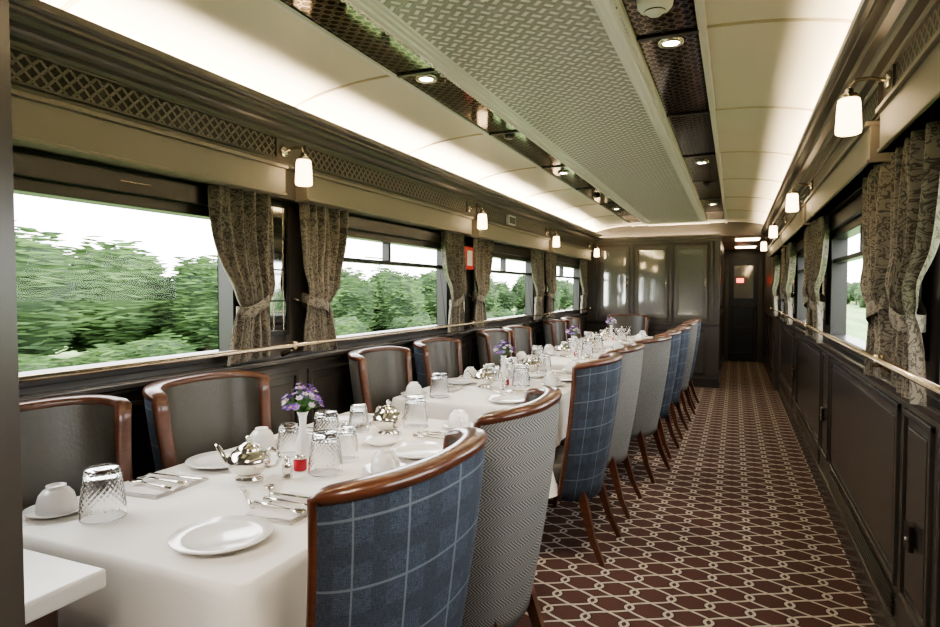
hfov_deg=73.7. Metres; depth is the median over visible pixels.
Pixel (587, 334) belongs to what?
glass tumbler
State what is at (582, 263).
curtain
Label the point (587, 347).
glass tumbler
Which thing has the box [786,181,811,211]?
wall lamp
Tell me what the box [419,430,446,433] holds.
table knife
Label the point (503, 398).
dinner plate
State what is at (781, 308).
window
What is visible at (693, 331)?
dining chair
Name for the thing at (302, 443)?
flower vase
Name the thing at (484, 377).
teapot
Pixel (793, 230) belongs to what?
pelmet
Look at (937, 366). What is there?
window
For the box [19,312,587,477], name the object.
wall paneling
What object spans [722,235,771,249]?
ceiling
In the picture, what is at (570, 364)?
teacup
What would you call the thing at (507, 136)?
ceiling sensor
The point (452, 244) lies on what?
curtain
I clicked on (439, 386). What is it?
glass tumbler
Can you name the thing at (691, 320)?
dining chair
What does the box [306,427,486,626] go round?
dining chair
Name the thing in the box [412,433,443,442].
folded napkin
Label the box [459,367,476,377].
teacup
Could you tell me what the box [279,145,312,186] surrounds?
wall lamp
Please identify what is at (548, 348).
teacup
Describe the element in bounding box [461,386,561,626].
dining chair
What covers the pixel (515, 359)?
glass tumbler
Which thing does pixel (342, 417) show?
dinner plate
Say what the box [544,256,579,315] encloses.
window
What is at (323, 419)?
glass tumbler
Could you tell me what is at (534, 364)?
teapot
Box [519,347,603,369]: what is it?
dining table
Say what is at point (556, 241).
wall lamp
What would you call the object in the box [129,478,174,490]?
spoon
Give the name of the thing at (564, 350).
teapot
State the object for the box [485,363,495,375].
glass tumbler
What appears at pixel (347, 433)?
glass tumbler
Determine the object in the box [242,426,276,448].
teacup
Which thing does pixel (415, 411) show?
glass tumbler
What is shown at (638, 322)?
dining chair
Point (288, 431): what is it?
glass tumbler
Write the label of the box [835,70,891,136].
wall lamp
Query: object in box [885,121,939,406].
curtain
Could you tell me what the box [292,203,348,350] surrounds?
curtain
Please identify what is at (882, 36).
crown molding
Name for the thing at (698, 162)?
recessed light
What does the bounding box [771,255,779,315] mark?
curtain
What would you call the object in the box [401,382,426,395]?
teacup
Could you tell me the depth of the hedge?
18.49 m
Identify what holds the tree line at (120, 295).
on the grassy ground
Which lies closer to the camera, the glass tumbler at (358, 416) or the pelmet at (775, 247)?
the glass tumbler at (358, 416)
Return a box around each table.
[22,412,451,626]
[23,549,105,626]
[391,370,571,497]
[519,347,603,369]
[580,336,652,347]
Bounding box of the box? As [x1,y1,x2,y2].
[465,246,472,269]
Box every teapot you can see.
[214,435,281,483]
[372,400,403,434]
[466,365,502,388]
[522,354,543,372]
[551,341,576,356]
[582,336,599,348]
[595,329,614,340]
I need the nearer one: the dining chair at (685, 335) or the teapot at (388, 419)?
the teapot at (388, 419)
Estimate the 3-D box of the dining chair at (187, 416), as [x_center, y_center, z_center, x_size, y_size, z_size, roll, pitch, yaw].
[-0.890,0.758,2.405,0.511,1.021,0.589,1,2,23]
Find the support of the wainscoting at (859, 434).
attached to the wall at (901, 618)
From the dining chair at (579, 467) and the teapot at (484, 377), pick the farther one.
the teapot at (484, 377)
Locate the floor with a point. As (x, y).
(739, 531)
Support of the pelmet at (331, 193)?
attached to the wall at (297, 277)
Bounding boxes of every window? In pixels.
[13,149,592,388]
[306,215,448,345]
[471,243,533,324]
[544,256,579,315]
[770,194,939,395]
[780,256,794,317]
[796,238,822,326]
[935,242,939,398]
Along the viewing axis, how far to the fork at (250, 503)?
1.78 m
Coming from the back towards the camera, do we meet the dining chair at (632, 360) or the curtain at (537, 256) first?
the curtain at (537, 256)
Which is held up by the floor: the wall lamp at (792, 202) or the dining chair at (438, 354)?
the dining chair at (438, 354)
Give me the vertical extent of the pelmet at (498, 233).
0.143 m
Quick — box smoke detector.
[636,0,672,17]
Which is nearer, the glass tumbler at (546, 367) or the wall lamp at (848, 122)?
the wall lamp at (848, 122)
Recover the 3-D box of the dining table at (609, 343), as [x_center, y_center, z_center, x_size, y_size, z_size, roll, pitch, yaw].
[1.778,0.696,7.622,1.036,0.750,1.744,1,2,23]
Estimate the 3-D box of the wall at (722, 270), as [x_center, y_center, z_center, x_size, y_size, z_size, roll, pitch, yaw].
[4.175,-0.133,10.435,0.072,2.200,3.530,1,2,23]
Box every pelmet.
[11,88,287,196]
[295,172,472,235]
[471,220,549,251]
[547,240,591,259]
[769,233,785,256]
[781,204,810,245]
[804,120,893,222]
[875,27,939,152]
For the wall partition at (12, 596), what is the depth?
0.91 m
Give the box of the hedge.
[18,307,524,371]
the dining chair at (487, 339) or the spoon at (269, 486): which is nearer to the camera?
the spoon at (269, 486)
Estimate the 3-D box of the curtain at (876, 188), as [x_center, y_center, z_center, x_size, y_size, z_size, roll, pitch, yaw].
[1.484,-0.142,2.314,0.106,0.754,0.454,1,2,18]
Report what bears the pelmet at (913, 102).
attached to the wall at (901, 618)
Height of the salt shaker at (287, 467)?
0.072 m
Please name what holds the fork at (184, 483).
on the folded napkin at (141, 490)
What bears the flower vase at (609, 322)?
on the dining table at (609, 343)
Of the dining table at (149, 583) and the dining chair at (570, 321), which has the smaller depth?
the dining table at (149, 583)
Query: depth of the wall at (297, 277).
3.19 m
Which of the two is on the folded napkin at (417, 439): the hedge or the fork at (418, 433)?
the fork at (418, 433)
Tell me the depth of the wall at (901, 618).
2.24 m
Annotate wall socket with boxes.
[820,407,823,420]
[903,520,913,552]
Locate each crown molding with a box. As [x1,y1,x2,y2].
[9,0,602,260]
[761,0,939,255]
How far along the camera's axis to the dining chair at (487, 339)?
5.39 m
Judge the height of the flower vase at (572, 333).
0.281 m
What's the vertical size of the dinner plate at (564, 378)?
0.021 m
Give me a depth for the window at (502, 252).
6.26 m
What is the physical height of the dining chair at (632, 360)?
1.021 m
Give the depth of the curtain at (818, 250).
3.81 m
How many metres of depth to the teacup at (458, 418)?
2.70 m
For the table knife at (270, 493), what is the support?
on the dining table at (149, 583)
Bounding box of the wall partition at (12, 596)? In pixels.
[0,0,24,626]
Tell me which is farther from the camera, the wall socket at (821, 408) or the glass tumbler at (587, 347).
the glass tumbler at (587, 347)
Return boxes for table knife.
[146,472,203,479]
[269,492,307,498]
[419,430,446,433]
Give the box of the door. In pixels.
[724,254,762,361]
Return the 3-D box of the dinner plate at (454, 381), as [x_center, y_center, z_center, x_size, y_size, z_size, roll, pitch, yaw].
[-0.064,0.440,4.045,0.236,0.021,0.236,1,2,23]
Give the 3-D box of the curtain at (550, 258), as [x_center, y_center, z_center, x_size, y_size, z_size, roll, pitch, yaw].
[0.971,-0.327,7.356,0.096,0.754,0.393,1,2,29]
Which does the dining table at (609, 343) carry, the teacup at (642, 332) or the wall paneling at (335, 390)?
the teacup at (642, 332)
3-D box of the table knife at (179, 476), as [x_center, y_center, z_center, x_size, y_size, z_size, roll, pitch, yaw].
[-0.924,0.509,1.963,0.225,0.007,0.014,1,2,19]
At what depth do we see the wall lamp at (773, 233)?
6.14 m
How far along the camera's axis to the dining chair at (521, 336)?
6.07 m
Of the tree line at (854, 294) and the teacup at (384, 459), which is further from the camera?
the tree line at (854, 294)
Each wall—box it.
[13,148,585,424]
[586,222,791,390]
[586,234,721,387]
[719,241,724,381]
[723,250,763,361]
[762,240,773,387]
[779,246,939,626]
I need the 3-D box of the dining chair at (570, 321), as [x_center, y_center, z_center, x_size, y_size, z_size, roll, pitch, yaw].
[1.391,0.560,7.800,0.511,1.021,0.589,1,2,22]
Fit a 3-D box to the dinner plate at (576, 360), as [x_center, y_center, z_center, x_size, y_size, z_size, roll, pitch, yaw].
[0.957,0.399,5.166,0.236,0.021,0.236,1,2,23]
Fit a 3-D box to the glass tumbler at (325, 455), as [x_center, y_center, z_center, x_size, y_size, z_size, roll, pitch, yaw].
[-0.476,0.456,2.065,0.112,0.135,0.112,1,2,23]
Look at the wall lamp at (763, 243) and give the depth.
8.19 m
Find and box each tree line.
[15,220,572,355]
[847,281,865,307]
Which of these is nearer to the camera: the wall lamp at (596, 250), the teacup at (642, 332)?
the teacup at (642, 332)
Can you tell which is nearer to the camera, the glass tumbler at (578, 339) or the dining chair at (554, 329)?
the glass tumbler at (578, 339)
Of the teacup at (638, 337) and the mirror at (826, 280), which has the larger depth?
the teacup at (638, 337)
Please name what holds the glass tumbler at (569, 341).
on the dining table at (557, 363)
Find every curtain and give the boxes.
[208,185,274,365]
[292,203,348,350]
[441,231,466,332]
[467,238,492,326]
[530,250,544,319]
[544,253,556,316]
[579,259,587,312]
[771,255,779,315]
[780,247,785,320]
[783,242,796,324]
[802,226,812,335]
[808,215,828,343]
[860,162,892,378]
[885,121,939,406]
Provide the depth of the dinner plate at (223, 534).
1.51 m
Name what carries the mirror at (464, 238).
attached to the wall at (297, 277)
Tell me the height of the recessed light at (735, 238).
0.020 m
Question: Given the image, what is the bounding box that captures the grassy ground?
[48,301,867,361]
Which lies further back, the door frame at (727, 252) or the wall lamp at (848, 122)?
the door frame at (727, 252)
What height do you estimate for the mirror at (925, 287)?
0.645 m
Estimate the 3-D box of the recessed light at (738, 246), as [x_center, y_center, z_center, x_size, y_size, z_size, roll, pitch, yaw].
[4.797,-1.161,10.911,0.360,0.020,0.500,1,2,23]
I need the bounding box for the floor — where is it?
[514,360,874,626]
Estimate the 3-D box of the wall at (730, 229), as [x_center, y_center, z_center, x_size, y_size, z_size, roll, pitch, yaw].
[2.975,-0.179,8.969,2.900,2.400,0.100,1,2,23]
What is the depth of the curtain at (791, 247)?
5.82 m
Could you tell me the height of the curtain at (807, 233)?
0.752 m
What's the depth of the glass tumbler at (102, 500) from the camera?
1.62 m
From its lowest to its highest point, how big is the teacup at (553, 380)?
0.078 m
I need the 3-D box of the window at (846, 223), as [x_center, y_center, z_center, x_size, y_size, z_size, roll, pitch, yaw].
[2.318,-0.210,4.140,0.199,0.734,9.040,1,2,23]
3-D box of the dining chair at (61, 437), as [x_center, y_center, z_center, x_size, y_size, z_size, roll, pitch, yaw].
[-1.152,0.780,1.784,0.511,1.021,0.589,1,2,24]
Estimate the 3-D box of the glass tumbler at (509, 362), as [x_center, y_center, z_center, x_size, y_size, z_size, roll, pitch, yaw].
[0.248,0.374,4.292,0.112,0.135,0.112,1,2,23]
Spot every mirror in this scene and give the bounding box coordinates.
[269,201,289,336]
[464,238,465,316]
[793,253,796,312]
[822,233,830,324]
[916,264,930,360]
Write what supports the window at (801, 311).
in the wall at (901, 618)
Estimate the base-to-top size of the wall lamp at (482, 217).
0.196 m
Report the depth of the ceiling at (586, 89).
2.74 m
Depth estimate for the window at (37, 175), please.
2.27 m
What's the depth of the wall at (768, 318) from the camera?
10.03 m
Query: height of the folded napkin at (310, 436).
0.011 m
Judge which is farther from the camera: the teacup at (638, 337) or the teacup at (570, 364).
the teacup at (638, 337)
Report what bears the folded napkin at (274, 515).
on the dining table at (149, 583)
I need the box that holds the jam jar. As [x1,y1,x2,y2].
[293,454,306,470]
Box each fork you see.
[139,476,188,485]
[238,486,253,507]
[263,496,306,505]
[417,432,443,435]
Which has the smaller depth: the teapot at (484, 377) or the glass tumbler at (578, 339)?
the teapot at (484, 377)
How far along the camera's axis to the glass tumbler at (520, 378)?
3.90 m
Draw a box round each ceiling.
[41,0,860,231]
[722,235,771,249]
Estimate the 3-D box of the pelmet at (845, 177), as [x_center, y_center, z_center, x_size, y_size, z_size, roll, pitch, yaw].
[1.788,-0.616,3.069,0.085,0.143,2.069,1,2,23]
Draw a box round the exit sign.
[506,215,515,226]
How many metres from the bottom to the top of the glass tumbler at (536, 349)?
0.135 m
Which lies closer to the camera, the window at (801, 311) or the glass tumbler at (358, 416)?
the glass tumbler at (358, 416)
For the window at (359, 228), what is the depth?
4.10 m
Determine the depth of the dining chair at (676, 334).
5.09 m
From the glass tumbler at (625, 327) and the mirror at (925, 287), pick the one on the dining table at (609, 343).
the glass tumbler at (625, 327)
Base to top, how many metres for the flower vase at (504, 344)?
0.281 m
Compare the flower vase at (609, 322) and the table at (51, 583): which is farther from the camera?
the flower vase at (609, 322)
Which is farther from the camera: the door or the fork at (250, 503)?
the door
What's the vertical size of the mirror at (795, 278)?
0.645 m
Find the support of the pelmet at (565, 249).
attached to the wall at (297, 277)
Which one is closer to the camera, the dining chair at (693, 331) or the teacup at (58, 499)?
the teacup at (58, 499)
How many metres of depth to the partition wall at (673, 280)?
8.91 m
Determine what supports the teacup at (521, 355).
on the dining table at (557, 363)
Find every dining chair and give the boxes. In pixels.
[19,394,132,510]
[142,370,270,471]
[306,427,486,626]
[348,346,412,413]
[413,337,462,387]
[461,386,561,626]
[476,329,511,368]
[502,325,532,356]
[543,319,567,346]
[553,343,643,518]
[553,352,622,566]
[560,317,581,339]
[607,314,649,335]
[631,335,671,482]
[653,330,681,458]
[668,326,690,438]
[677,322,697,421]
[682,319,701,408]
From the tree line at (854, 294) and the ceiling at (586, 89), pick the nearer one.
the ceiling at (586, 89)
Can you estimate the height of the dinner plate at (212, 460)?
0.021 m
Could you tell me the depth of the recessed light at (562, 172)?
4.95 m
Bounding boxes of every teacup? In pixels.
[22,482,79,518]
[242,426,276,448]
[362,447,405,474]
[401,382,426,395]
[442,409,472,428]
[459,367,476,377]
[516,351,527,360]
[541,373,564,386]
[543,344,553,351]
[562,361,576,371]
[604,347,612,352]
[611,341,621,348]
[633,334,644,340]
[639,330,647,335]
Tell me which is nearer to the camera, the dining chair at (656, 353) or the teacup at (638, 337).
the dining chair at (656, 353)
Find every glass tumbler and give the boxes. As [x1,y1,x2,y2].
[78,463,126,524]
[276,422,298,457]
[308,429,342,476]
[312,410,339,433]
[336,425,358,461]
[348,403,368,432]
[403,394,428,428]
[430,372,448,397]
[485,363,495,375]
[498,358,513,378]
[509,357,518,365]
[512,364,529,386]
[531,345,542,358]
[537,353,551,371]
[567,338,577,348]
[576,338,580,349]
[581,341,592,356]
[583,331,592,340]
[593,336,603,348]
[617,329,626,340]
[624,326,631,335]
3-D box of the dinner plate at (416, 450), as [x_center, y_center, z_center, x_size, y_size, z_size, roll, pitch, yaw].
[-0.181,0.505,2.289,0.236,0.021,0.236,1,2,23]
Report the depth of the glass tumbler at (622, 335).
7.48 m
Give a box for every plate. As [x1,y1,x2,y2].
[167,515,273,554]
[185,450,234,469]
[338,413,372,425]
[363,434,400,446]
[390,441,442,459]
[448,378,473,384]
[486,394,523,403]
[544,375,571,381]
[572,359,592,362]
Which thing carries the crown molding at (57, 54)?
attached to the wall at (297, 277)
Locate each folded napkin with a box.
[125,472,208,499]
[245,491,310,525]
[307,426,312,440]
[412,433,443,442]
[429,387,464,392]
[510,392,524,395]
[530,373,546,377]
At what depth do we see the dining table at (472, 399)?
3.48 m
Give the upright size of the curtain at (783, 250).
0.754 m
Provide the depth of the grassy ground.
45.72 m
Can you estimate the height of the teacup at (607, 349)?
0.078 m
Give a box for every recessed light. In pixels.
[416,74,436,82]
[558,171,568,174]
[658,37,683,48]
[695,161,708,164]
[734,237,761,240]
[734,245,756,247]
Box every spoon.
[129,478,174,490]
[253,500,306,513]
[264,483,275,503]
[413,434,443,438]
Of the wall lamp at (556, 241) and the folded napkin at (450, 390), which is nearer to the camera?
the folded napkin at (450, 390)
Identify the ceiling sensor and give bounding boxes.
[504,134,514,139]
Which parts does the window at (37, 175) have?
window rail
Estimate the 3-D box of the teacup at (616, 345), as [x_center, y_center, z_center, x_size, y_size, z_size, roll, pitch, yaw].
[1.502,0.326,6.390,0.152,0.078,0.154,0,2,-10]
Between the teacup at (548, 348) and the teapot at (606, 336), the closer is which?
the teacup at (548, 348)
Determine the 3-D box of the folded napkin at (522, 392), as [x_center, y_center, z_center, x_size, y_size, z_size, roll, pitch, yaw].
[0.305,0.462,3.597,0.150,0.011,0.210,1,2,20]
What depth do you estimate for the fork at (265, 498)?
1.73 m
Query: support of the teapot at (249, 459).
on the dining table at (149, 583)
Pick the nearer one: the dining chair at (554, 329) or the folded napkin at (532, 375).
the folded napkin at (532, 375)
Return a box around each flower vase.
[281,382,324,463]
[493,340,514,382]
[565,325,580,354]
[605,317,616,339]
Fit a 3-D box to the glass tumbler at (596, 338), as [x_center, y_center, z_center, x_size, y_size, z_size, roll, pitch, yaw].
[1.313,0.296,6.427,0.112,0.135,0.112,1,2,23]
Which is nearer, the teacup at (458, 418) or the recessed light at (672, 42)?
the recessed light at (672, 42)
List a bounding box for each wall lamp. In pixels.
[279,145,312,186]
[468,205,486,228]
[546,230,559,246]
[589,244,598,256]
[760,237,772,250]
[769,218,785,237]
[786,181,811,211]
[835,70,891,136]
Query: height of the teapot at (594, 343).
0.141 m
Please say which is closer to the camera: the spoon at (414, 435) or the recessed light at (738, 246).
the spoon at (414, 435)
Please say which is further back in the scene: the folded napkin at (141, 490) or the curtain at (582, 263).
the curtain at (582, 263)
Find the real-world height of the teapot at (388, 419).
0.141 m
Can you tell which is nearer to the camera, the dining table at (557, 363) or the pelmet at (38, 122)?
the pelmet at (38, 122)
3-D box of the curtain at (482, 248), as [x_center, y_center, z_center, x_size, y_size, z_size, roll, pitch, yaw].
[0.103,-0.253,5.316,0.099,0.753,0.389,1,2,28]
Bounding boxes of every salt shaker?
[282,456,292,478]
[501,376,506,387]
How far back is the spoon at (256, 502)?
1.68 m
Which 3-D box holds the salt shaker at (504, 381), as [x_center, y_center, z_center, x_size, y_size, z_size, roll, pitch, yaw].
[0.211,0.421,3.883,0.036,0.072,0.036,1,2,23]
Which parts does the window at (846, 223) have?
window rail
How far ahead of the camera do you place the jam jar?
2.08 m
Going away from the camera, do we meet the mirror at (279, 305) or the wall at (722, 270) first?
the mirror at (279, 305)
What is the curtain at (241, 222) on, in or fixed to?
hanging from the wall at (297, 277)
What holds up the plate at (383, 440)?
on the dining table at (149, 583)
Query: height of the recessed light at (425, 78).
0.010 m
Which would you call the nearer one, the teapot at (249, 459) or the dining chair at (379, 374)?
the teapot at (249, 459)

